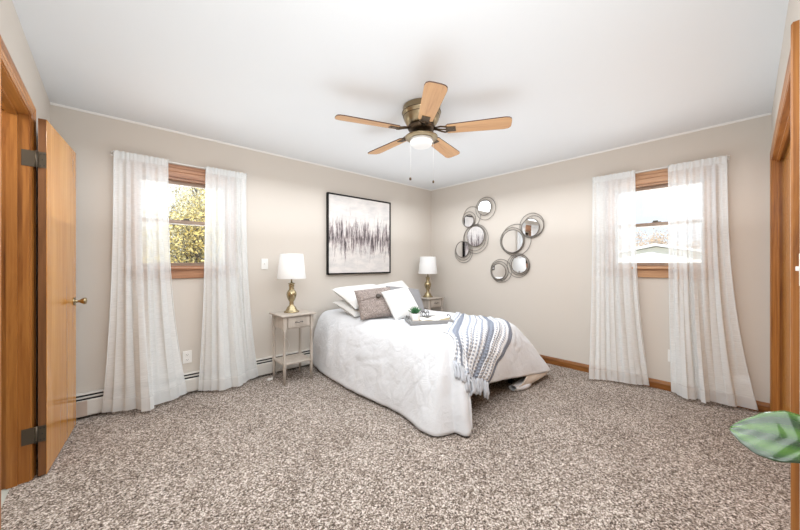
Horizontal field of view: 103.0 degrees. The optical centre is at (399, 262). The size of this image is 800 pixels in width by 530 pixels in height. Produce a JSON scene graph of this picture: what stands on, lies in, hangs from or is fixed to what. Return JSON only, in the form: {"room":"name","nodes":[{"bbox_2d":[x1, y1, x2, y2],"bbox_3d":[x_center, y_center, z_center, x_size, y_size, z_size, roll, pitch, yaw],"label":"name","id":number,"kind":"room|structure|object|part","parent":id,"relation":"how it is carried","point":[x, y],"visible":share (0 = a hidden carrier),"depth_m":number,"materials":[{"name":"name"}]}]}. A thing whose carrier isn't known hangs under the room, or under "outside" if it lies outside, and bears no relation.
{"room":"bedroom","nodes":[
{"label":"bedroom","id":0,"kind":"room"},
{"bbox_2d":[1,488,9,506],"bbox_3d":[-2.432,1.236,0.855,1.640,0.016,2.600,0,0,-42],"label":"floor","id":1,"kind":"structure","parent":0,"point":[4,492],"depth_m":1.69,"materials":[{"name":"grey tile"}]},
{"bbox_2d":[0,0,49,460],"bbox_3d":[-1.409,0.004,0.970,0.106,2.440,3.810,0,0,-42],"label":"wall","id":2,"kind":"structure","parent":0,"point":[12,34],"depth_m":1.77,"materials":[{"name":"beige paint"}]},
{"bbox_2d":[0,35,0,529],"bbox_3d":[-1.579,0.165,1.250,0.020,2.118,0.060,0,0,-42],"label":"trim","id":3,"kind":"structure","parent":2,"relation":"attached to","point":[0,35],"depth_m":1.24,"materials":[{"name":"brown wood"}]},
{"bbox_2d":[1,110,29,489],"bbox_3d":[-1.885,0.189,1.489,0.113,2.070,0.730,0,0,-42],"label":"trim","id":4,"kind":"structure","parent":2,"relation":"attached to","point":[15,128],"depth_m":1.74,"materials":[{"name":"brown wood"}]},
{"bbox_2d":[1,62,29,114],"bbox_3d":[-1.885,-0.831,1.489,0.113,0.030,0.730,0,0,-42],"label":"trim","id":5,"kind":"structure","parent":2,"relation":"attached to","point":[11,102],"depth_m":1.59,"materials":[{"name":"brown wood"}]},
{"bbox_2d":[1,37,35,114],"bbox_3d":[-1.838,-0.864,1.533,0.020,0.060,0.826,0,0,-42],"label":"trim","id":6,"kind":"structure","parent":2,"relation":"attached to","point":[6,59],"depth_m":1.47,"materials":[{"name":"brown wood"}]},
{"bbox_2d":[21,149,34,446],"bbox_3d":[-2.079,0.192,1.781,0.054,1.650,0.003,0,0,-42],"label":"door hinge","id":7,"kind":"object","parent":2,"relation":"attached to","point":[27,156],"depth_m":1.78,"materials":[{"name":"grey metal"}]},
{"bbox_2d":[30,111,35,479],"bbox_3d":[-2.096,0.165,1.816,0.020,2.118,0.060,0,0,-42],"label":"trim","id":8,"kind":"structure","parent":2,"relation":"attached to","point":[32,117],"depth_m":1.81,"materials":[{"name":"brown wood"}]},
{"bbox_2d":[34,118,86,475],"bbox_3d":[-2.215,0.194,2.108,0.106,2.035,0.705,0,0,-35],"label":"door","id":9,"kind":"structure","parent":2,"relation":"in","point":[55,160],"depth_m":1.95,"materials":[{"name":"brown wood"}]},
{"bbox_3d":[-2.363,0.282,2.354,0.070,0.062,0.062,0,0,-36],"label":"knob","id":10,"kind":"part","parent":9,"relation":"part of","materials":[{"name":"gold metal"}]},
{"bbox_2d":[50,105,430,417],"bbox_3d":[-1.107,0.004,3.905,4.530,2.440,0.120,0,0,-42],"label":"wall","id":11,"kind":"structure","parent":0,"point":[286,198],"depth_m":3.41,"materials":[{"name":"beige paint"}]},
{"bbox_2d":[111,151,205,168],"bbox_3d":[-1.993,-0.911,2.977,1.056,0.036,0.056,0,0,-42],"label":"curtain rod","id":12,"kind":"object","parent":11,"relation":"attached to","point":[111,151],"visible":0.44,"depth_m":2.93,"materials":[{"name":"white paint"}]},
{"bbox_2d":[102,150,186,412],"bbox_3d":[-2.112,0.133,2.669,0.578,2.128,0.267,0,0,-42],"label":"sheer curtain","id":13,"kind":"object","parent":12,"relation":"hanging from","point":[144,370],"visible":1,"depth_m":2.69,"materials":[{"name":"white fabric"}]},
{"bbox_2d":[198,166,257,390],"bbox_3d":[-1.654,0.133,3.125,0.553,2.127,0.217,0,0,-42],"label":"sheer curtain","id":14,"kind":"object","parent":12,"relation":"hanging from","point":[227,355],"visible":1,"depth_m":3.13,"materials":[{"name":"white fabric"}]},
{"bbox_2d":[168,163,205,278],"bbox_3d":[-2.037,-0.381,3.026,0.880,1.050,0.165,0,0,-42],"label":"window","id":15,"kind":"structure","parent":11,"relation":"in","point":[183,174],"depth_m":3.01,"materials":[{"name":"brown wood"}]},
{"bbox_3d":[-2.076,-0.573,3.068,0.702,0.409,0.030,0,0,-42],"label":"sash","id":16,"kind":"part","parent":15,"relation":"part of","materials":[{"name":"brown wood"}]},
{"bbox_3d":[-2.053,-0.189,3.043,0.702,0.431,0.030,0,0,-42],"label":"sash","id":17,"kind":"part","parent":15,"relation":"part of","materials":[{"name":"brown wood"}]},
{"bbox_3d":[-2.005,-0.849,2.990,0.730,0.115,0.020,0,0,-42],"label":"head casing","id":18,"kind":"part","parent":15,"relation":"part of","materials":[{"name":"brown wood"}]},
{"bbox_3d":[-1.997,0.091,2.982,0.880,0.105,0.044,0,0,-42],"label":"sill","id":19,"kind":"part","parent":15,"relation":"part of","materials":[{"name":"brown wood"}]},
{"bbox_2d":[183,350,191,363],"bbox_3d":[-2.006,0.887,2.999,0.072,0.116,0.008,0,0,-42],"label":"power outlet","id":20,"kind":"object","parent":11,"relation":"attached to","point":[187,355],"visible":1,"depth_m":3.00,"materials":[{"name":"white plastic"}]},
{"bbox_2d":[76,349,309,417],"bbox_3d":[-1.799,1.118,3.147,2.235,0.172,0.066,0,0,-42],"label":"baseboard heater","id":21,"kind":"object","parent":11,"relation":"attached to","point":[87,403],"visible":0.23,"depth_m":2.96,"materials":[{"name":"white metal"}]},
{"bbox_3d":[-1.823,1.118,3.136,2.185,0.172,0.049,0,0,-42],"label":"plate","id":22,"kind":"part","parent":21,"relation":"part of","materials":[{"name":"white metal"}]},
{"bbox_2d":[50,102,430,190],"bbox_3d":[-1.063,-1.209,3.855,4.294,0.014,0.014,0,0,-42],"label":"trim","id":23,"kind":"structure","parent":11,"relation":"attached to","point":[51,103],"depth_m":3.10,"materials":[{"name":"white paint"}]},
{"bbox_2d":[261,259,267,268],"bbox_3d":[-1.477,0.011,3.476,0.072,0.116,0.016,0,0,-42],"label":"light switch","id":24,"kind":"object","parent":11,"relation":"attached to","point":[264,262],"visible":1,"depth_m":3.48,"materials":[{"name":"white plastic"}]},
{"bbox_2d":[326,192,390,274],"bbox_3d":[-0.530,-0.368,4.319,1.030,1.030,0.044,0,0,-42],"label":"painting","id":25,"kind":"object","parent":11,"relation":"attached to","point":[358,229],"visible":1,"depth_m":4.25,"materials":[{"name":"black"}]},
{"bbox_3d":[-0.906,-0.368,3.975,0.012,1.030,0.044,0,0,-42],"label":"frame","id":26,"kind":"part","parent":25,"relation":"part of","materials":[{"name":"black wood"}]},
{"bbox_3d":[-0.530,-0.877,4.319,1.006,0.012,0.044,0,0,-42],"label":"frame","id":27,"kind":"part","parent":25,"relation":"part of","materials":[{"name":"black"}]},
{"bbox_3d":[-0.530,0.141,4.319,1.006,0.012,0.044,0,0,-42],"label":"frame","id":28,"kind":"part","parent":25,"relation":"part of","materials":[{"name":"black"}]},
{"bbox_3d":[-0.154,-0.368,4.662,0.012,1.030,0.044,0,0,-42],"label":"frame","id":29,"kind":"part","parent":25,"relation":"part of","materials":[{"name":"black wood"}]},
{"bbox_2d":[1,363,790,529],"bbox_3d":[0.188,1.224,2.434,4.360,0.001,3.800,0,0,-42],"label":"floor","id":30,"kind":"structure","parent":0,"point":[568,450],"depth_m":1.89,"materials":[{"name":"carpet"}]},
{"bbox_2d":[269,309,316,385],"bbox_3d":[-1.136,0.874,3.373,0.376,0.700,0.351,0,0,-42],"label":"nightstand","id":31,"kind":"object","parent":30,"relation":"on","point":[303,318],"visible":0.98,"depth_m":3.32,"materials":[{"name":"grey paint"}]},
{"bbox_3d":[-1.337,0.882,3.378,0.036,0.683,0.035,0,0,-42],"label":"leg","id":32,"kind":"part","parent":31,"relation":"part of","materials":[{"name":"grey paint"}]},
{"bbox_3d":[-1.155,0.882,3.179,0.036,0.683,0.035,0,0,-42],"label":"leg","id":33,"kind":"part","parent":31,"relation":"part of","materials":[{"name":"grey paint"}]},
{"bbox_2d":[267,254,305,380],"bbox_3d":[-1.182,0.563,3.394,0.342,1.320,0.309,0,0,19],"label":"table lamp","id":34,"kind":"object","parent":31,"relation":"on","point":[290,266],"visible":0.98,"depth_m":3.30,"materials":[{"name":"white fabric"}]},
{"bbox_3d":[-1.157,0.034,3.393,0.294,0.262,0.294,0,0,-42],"label":"lamp shade","id":35,"kind":"part","parent":34,"relation":"part of","materials":[{"name":"white fabric"}]},
{"bbox_2d":[274,353,310,365],"bbox_3d":[-1.138,1.020,3.376,0.310,0.018,0.290,0,0,-42],"label":"shelf","id":36,"kind":"object","parent":31,"relation":"attached to","point":[299,357],"depth_m":3.34,"materials":[{"name":"grey paint"}]},
{"bbox_3d":[-1.040,0.604,3.268,0.230,0.104,0.014,0,0,-42],"label":"drawer","id":37,"kind":"part","parent":31,"relation":"part of","materials":[{"name":"grey paint"}]},
{"bbox_3d":[-1.035,0.603,3.262,0.190,0.078,0.002,0,0,-42],"label":"drawer panel","id":38,"kind":"part","parent":31,"relation":"part of","materials":[{"name":"grey paint"}]},
{"bbox_3d":[-1.122,0.882,3.574,0.036,0.683,0.035,0,0,-42],"label":"leg","id":39,"kind":"part","parent":31,"relation":"part of","materials":[{"name":"grey paint"}]},
{"bbox_3d":[-0.940,0.882,3.374,0.036,0.683,0.035,0,0,-42],"label":"leg","id":40,"kind":"part","parent":31,"relation":"part of","materials":[{"name":"grey paint"}]},
{"bbox_2d":[421,296,444,310],"bbox_3d":[0.446,0.874,4.912,0.376,0.700,0.351,0,0,-42],"label":"nightstand","id":41,"kind":"object","parent":30,"relation":"on","point":[435,301],"visible":0.39,"depth_m":4.79,"materials":[{"name":"grey paint"}]},
{"bbox_2d":[418,257,436,296],"bbox_3d":[0.429,0.213,4.908,0.294,0.620,0.294,0,0,-42],"label":"table lamp","id":42,"kind":"object","parent":41,"relation":"on","point":[427,265],"visible":0.99,"depth_m":4.81,"materials":[{"name":"white fabric"}]},
{"bbox_3d":[0.429,0.034,4.908,0.294,0.262,0.294,0,0,-42],"label":"lamp shade","id":43,"kind":"part","parent":42,"relation":"part of","materials":[{"name":"white fabric"}]},
{"bbox_3d":[0.541,0.604,4.806,0.230,0.104,0.014,0,0,-42],"label":"drawer","id":44,"kind":"part","parent":41,"relation":"part of","materials":[{"name":"grey paint"}]},
{"bbox_3d":[0.547,0.603,4.801,0.190,0.078,0.002,0,0,-42],"label":"drawer panel","id":45,"kind":"part","parent":41,"relation":"part of","materials":[{"name":"grey paint"}]},
{"bbox_2d":[12,0,788,189],"bbox_3d":[0.177,-1.266,2.498,4.530,0.100,3.930,0,0,-42],"label":"ceiling","id":46,"kind":"structure","parent":0,"point":[574,78],"depth_m":1.97,"materials":[{"name":"white paint"}]},
{"bbox_2d":[335,81,511,182],"bbox_3d":[0.142,-0.918,2.521,1.293,0.596,1.249,0,0,-42],"label":"ceiling fan","id":47,"kind":"object","parent":46,"relation":"hanging from","point":[421,116],"visible":1,"depth_m":2.38,"materials":[{"name":"brown wood"}]},
{"bbox_3d":[-0.231,-1.028,2.323,0.478,0.007,0.140,0,11,-22],"label":"blade","id":48,"kind":"part","parent":47,"relation":"part of","materials":[{"name":"brown wood"}]},
{"bbox_3d":[-0.109,-1.028,2.813,0.140,0.007,0.478,-14,9,-39],"label":"blade","id":49,"kind":"part","parent":47,"relation":"part of","materials":[{"name":"brown wood"}]},
{"bbox_3d":[0.167,-0.935,2.484,0.178,0.062,0.178,0,0,-42],"label":"lamp shade","id":50,"kind":"part","parent":47,"relation":"part of","materials":[{"name":"white glass"}]},
{"bbox_3d":[0.197,-1.028,2.056,0.140,0.007,0.478,11,-1,-4],"label":"blade","id":51,"kind":"part","parent":47,"relation":"part of","materials":[{"name":"brown wood"}]},
{"bbox_3d":[0.395,-1.028,2.848,0.140,0.007,0.478,-13,-7,31],"label":"blade","id":52,"kind":"part","parent":47,"relation":"part of","materials":[{"name":"brown wood"}]},
{"bbox_3d":[0.584,-1.028,2.380,0.478,0.007,0.140,0,-11,14],"label":"blade","id":53,"kind":"part","parent":47,"relation":"part of","materials":[{"name":"brown wood"}]},
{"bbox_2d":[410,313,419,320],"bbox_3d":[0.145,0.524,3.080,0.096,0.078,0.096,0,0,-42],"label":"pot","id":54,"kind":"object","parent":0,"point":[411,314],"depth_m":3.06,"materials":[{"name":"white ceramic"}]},
{"bbox_2d":[431,115,771,402],"bbox_3d":[1.846,0.004,3.941,0.120,2.440,3.810,0,0,-42],"label":"wall","id":55,"kind":"structure","parent":0,"point":[550,305],"depth_m":3.66,"materials":[{"name":"beige paint"}]},
{"bbox_2d":[455,197,495,262],"bbox_3d":[1.085,-0.469,4.659,0.036,0.937,0.707,0,0,-42],"label":"wall mirror","id":56,"kind":"object","parent":55,"relation":"attached to","point":[475,234],"visible":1,"depth_m":4.65,"materials":[{"name":"silver glass"}]},
{"bbox_2d":[490,213,543,282],"bbox_3d":[1.519,-0.184,4.183,0.036,0.901,0.750,0,0,-42],"label":"wall mirror","id":57,"kind":"object","parent":55,"relation":"attached to","point":[512,241],"visible":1,"depth_m":4.16,"materials":[{"name":"silver glass"}]},
{"bbox_2d":[431,112,771,190],"bbox_3d":[1.759,-1.209,3.937,0.014,0.014,3.697,0,0,-42],"label":"trim","id":58,"kind":"structure","parent":55,"relation":"attached to","point":[766,114],"depth_m":3.26,"materials":[{"name":"white paint"}]},
{"bbox_2d":[632,168,673,277],"bbox_3d":[2.537,-0.381,3.150,0.165,1.050,0.880,0,0,-42],"label":"window","id":59,"kind":"structure","parent":55,"relation":"in","point":[651,180],"depth_m":3.15,"materials":[{"name":"brown wood"}]},
{"bbox_3d":[2.580,-0.573,3.189,0.030,0.409,0.702,0,0,-42],"label":"sash","id":60,"kind":"part","parent":59,"relation":"part of","materials":[{"name":"brown wood"}]},
{"bbox_3d":[2.502,-0.849,3.117,0.020,0.115,0.730,0,0,-42],"label":"head casing","id":61,"kind":"part","parent":59,"relation":"part of","materials":[{"name":"brown wood"}]},
{"bbox_3d":[2.554,-0.189,3.165,0.030,0.431,0.702,0,0,-42],"label":"sash","id":62,"kind":"part","parent":59,"relation":"part of","materials":[{"name":"brown wood"}]},
{"bbox_3d":[2.493,0.091,3.109,0.044,0.105,0.880,0,0,-42],"label":"sill","id":63,"kind":"part","parent":59,"relation":"part of","materials":[{"name":"brown wood"}]},
{"bbox_2d":[539,354,769,412],"bbox_3d":[1.758,1.181,3.936,0.016,0.085,3.693,0,0,-42],"label":"baseboard","id":64,"kind":"structure","parent":55,"relation":"attached to","point":[655,383],"depth_m":3.16,"materials":[{"name":"brown wood"}]},
{"bbox_2d":[635,155,729,172],"bbox_3d":[2.475,-0.911,3.120,0.056,0.036,1.056,0,0,-42],"label":"curtain rod","id":65,"kind":"object","parent":55,"relation":"attached to","point":[728,157],"visible":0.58,"depth_m":3.07,"materials":[{"name":"white paint"}]},
{"bbox_2d":[589,170,648,385],"bbox_3d":[2.189,0.130,3.217,0.270,2.132,0.496,0,0,-42],"label":"sheer curtain","id":66,"kind":"object","parent":65,"relation":"hanging from","point":[617,352],"visible":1,"depth_m":3.29,"materials":[{"name":"white fabric"}]},
{"bbox_2d":[668,155,757,410],"bbox_3d":[2.676,0.135,2.753,0.178,2.123,0.568,0,0,-42],"label":"sheer curtain","id":67,"kind":"object","parent":65,"relation":"hanging from","point":[708,363],"visible":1,"depth_m":2.81,"materials":[{"name":"white fabric"}]},
{"bbox_2d":[729,411,799,462],"bbox_3d":[0.677,0.746,0.655,0.308,0.956,0.237,0,0,-42],"label":"leaf","id":68,"kind":"object","parent":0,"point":[773,435],"visible":1,"depth_m":0.55,"materials":[{"name":"green plant"}]},
{"bbox_2d":[772,0,799,139],"bbox_3d":[1.462,0.004,1.087,4.294,2.440,0.113,0,0,-42],"label":"wall","id":69,"kind":"structure","parent":0,"point":[793,11],"depth_m":1.65,"materials":[{"name":"beige paint"}]},
{"bbox_2d":[770,156,771,411],"bbox_3d":[2.967,0.167,2.544,0.066,2.114,0.010,0,0,-42],"label":"trim","id":70,"kind":"structure","parent":69,"relation":"attached to","point":[770,156],"depth_m":2.54,"materials":[{"name":"brown wood"}]},
{"bbox_2d":[772,158,784,410],"bbox_3d":[2.989,0.199,2.475,0.026,2.050,0.125,0,0,-42],"label":"trim","id":71,"kind":"structure","parent":69,"relation":"attached to","point":[777,167],"depth_m":2.50,"materials":[{"name":"brown wood"}]},
{"bbox_2d":[770,47,790,161],"bbox_3d":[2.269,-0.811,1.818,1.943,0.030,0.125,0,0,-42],"label":"trim","id":72,"kind":"structure","parent":69,"relation":"attached to","point":[783,139],"depth_m":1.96,"materials":[{"name":"brown wood"}]},
{"bbox_2d":[783,141,790,411],"bbox_3d":[2.619,0.214,2.130,0.980,2.000,0.028,0,0,-42],"label":"door","id":73,"kind":"structure","parent":69,"relation":"in","point":[787,161],"depth_m":2.20,"materials":[{"name":"brown wood"}]},
{"bbox_2d":[791,20,799,529],"bbox_3d":[1.479,0.167,1.193,0.066,2.114,0.020,0,0,-42],"label":"trim","id":74,"kind":"structure","parent":69,"relation":"attached to","point":[795,26],"depth_m":1.17,"materials":[{"name":"brown wood"}]},
{"bbox_2d":[795,253,799,285],"bbox_3d":[1.379,0.024,1.099,0.072,0.116,0.016,0,0,-42],"label":"light switch","id":75,"kind":"object","parent":69,"relation":"attached to","point":[797,268],"visible":1,"depth_m":1.11,"materials":[{"name":"white plastic"}]},
{"bbox_3d":[0.109,0.936,3.545,1.144,0.575,1.852,0,0,-42],"label":"bed","id":76,"kind":"object","parent":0,"visible":0},
{"bbox_2d":[313,308,550,435],"bbox_3d":[0.289,0.893,3.530,1.875,0.654,2.198,0,0,-42],"label":"comforter","id":77,"kind":"object","parent":76,"relation":"on","point":[407,369],"visible":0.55,"depth_m":2.79,"materials":[{"name":"white fabric"}]},
{"bbox_2d":[333,300,359,316],"bbox_3d":[-0.394,0.514,3.749,0.667,0.177,0.459,0,0,-42],"label":"bed pillow","id":78,"kind":"object","parent":77,"relation":"on","point":[342,304],"visible":0.27,"depth_m":3.52,"materials":[{"name":"white fabric"}]},
{"bbox_2d":[331,284,379,308],"bbox_3d":[-0.404,0.386,3.760,0.420,0.237,0.685,0,0,42],"label":"bed pillow","id":79,"kind":"object","parent":78,"relation":"on","point":[347,293],"visible":0.4,"depth_m":3.60,"materials":[{"name":"white fabric"}]},
{"bbox_2d":[354,287,392,319],"bbox_3d":[-0.258,0.426,3.402,0.417,0.315,0.254,0,0,-25],"label":"throw cushion","id":80,"kind":"object","parent":77,"relation":"on","point":[371,302],"visible":0.78,"depth_m":3.33,"materials":[{"name":"brown fabric"}]},
{"bbox_2d":[377,281,408,287],"bbox_3d":[-0.056,0.414,4.172,0.635,0.338,0.360,0,0,-42],"label":"bed pillow","id":81,"kind":"object","parent":77,"relation":"on","point":[396,283],"visible":0.13,"depth_m":4.25,"materials":[{"name":"white fabric"}]},
{"bbox_2d":[381,287,420,319],"bbox_3d":[0.017,0.430,3.421,0.370,0.312,0.259,0,0,-42],"label":"throw cushion","id":82,"kind":"object","parent":77,"relation":"on","point":[398,301],"visible":0.91,"depth_m":3.35,"materials":[{"name":"white fabric"}]},
{"bbox_2d":[386,286,424,311],"bbox_3d":[0.068,0.438,3.768,0.492,0.333,0.259,0,0,-26],"label":"sham pillow","id":83,"kind":"object","parent":77,"relation":"on","point":[415,293],"visible":0.29,"depth_m":3.79,"materials":[{"name":"grey fabric"}]},
{"bbox_2d":[404,314,453,324],"bbox_3d":[0.276,0.541,3.117,0.432,0.066,0.300,0,0,-9],"label":"serving tray","id":84,"kind":"object","parent":77,"relation":"on","point":[407,318],"visible":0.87,"depth_m":2.98,"materials":[{"name":"grey wood"}]},
{"bbox_2d":[408,306,420,320],"bbox_3d":[0.141,0.490,3.084,0.131,0.146,0.125,0,0,11],"label":"potted succulent","id":85,"kind":"object","parent":84,"relation":"on","point":[415,311],"visible":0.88,"depth_m":3.06,"materials":[{"name":"white ceramic"}]},
{"bbox_2d":[412,316,418,320],"bbox_3d":[0.151,0.533,2.993,0.073,0.060,0.060,0,0,-9],"label":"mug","id":86,"kind":"object","parent":84,"relation":"on","point":[414,318],"visible":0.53,"depth_m":2.97,"materials":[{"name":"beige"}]},
{"bbox_2d":[419,314,449,320],"bbox_3d":[0.311,0.545,3.118,0.300,0.037,0.190,0,0,-22],"label":"open book","id":87,"kind":"object","parent":84,"relation":"on","point":[437,317],"visible":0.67,"depth_m":3.09,"materials":[{"name":"white paper"}]},
{"bbox_2d":[443,312,511,398],"bbox_3d":[0.768,0.825,3.033,0.585,0.563,1.532,0,0,16],"label":"throw blanket","id":88,"kind":"object","parent":77,"relation":"on","point":[483,341],"visible":0.99,"depth_m":2.66,"materials":[{"name":"grey fabric"}]},
{"label":"outside","id":89,"kind":"structure","parent":0,"visible":0},
{"label":"ground","id":90,"kind":"structure","parent":89,"visible":0},
{"bbox_2d":[168,185,204,257],"bbox_3d":[-7.947,-1.387,13.636,5.427,10.453,8.694,0,0,-6],"label":"autumn tree","id":91,"kind":"object","parent":90,"relation":"on","point":[194,189],"visible":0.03,"depth_m":11.96,"materials":[{"name":"brown plant"}]},
{"bbox_2d":[169,187,204,262],"bbox_3d":[-5.164,0.763,6.715,4.080,6.144,5.121,0,0,35],"label":"autumn tree","id":92,"kind":"object","parent":90,"relation":"on","point":[196,259],"visible":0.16,"depth_m":6.86,"materials":[{"name":"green plant"}]},
{"bbox_2d":[169,186,204,262],"bbox_3d":[-4.004,1.009,6.490,3.133,5.655,4.371,0,0,30],"label":"autumn tree","id":93,"kind":"object","parent":90,"relation":"on","point":[194,202],"visible":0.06,"depth_m":6.53,"materials":[{"name":"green plant"}]},
{"bbox_2d":[169,186,204,262],"bbox_3d":[-6.207,0.304,9.062,4.327,7.084,6.842,0,0,-20],"label":"autumn tree","id":94,"kind":"object","parent":90,"relation":"on","point":[173,217],"visible":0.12,"depth_m":7.84,"materials":[{"name":"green plant"}]},
{"bbox_2d":[172,187,204,262],"bbox_3d":[-6.082,-0.617,11.050,5.348,8.919,8.297,0,0,-42],"label":"autumn tree","id":95,"kind":"object","parent":90,"relation":"on","point":[191,187],"visible":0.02,"depth_m":9.09,"materials":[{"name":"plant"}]},
{"bbox_2d":[636,228,664,246],"bbox_3d":[23.736,0.250,29.183,6.676,7.191,7.005,0,0,-42],"label":"bare tree","id":96,"kind":"object","parent":90,"relation":"on","point":[647,240],"visible":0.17,"depth_m":30.57,"materials":[{"name":"beige plant"}]},
{"bbox_2d":[636,243,667,262],"bbox_3d":[15.627,1.434,18.420,8.800,4.780,9.800,0,0,-42],"label":"house","id":97,"kind":"structure","parent":90,"relation":"on","point":[651,253],"depth_m":15.81,"materials":[{"name":"white"}]},
{"bbox_2d":[646,226,667,244],"bbox_3d":[20.808,0.489,24.133,6.181,6.719,5.684,0,0,-42],"label":"bare tree","id":98,"kind":"object","parent":90,"relation":"on","point":[657,240],"visible":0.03,"depth_m":24.84,"materials":[{"name":"beige plant"}]}
]}

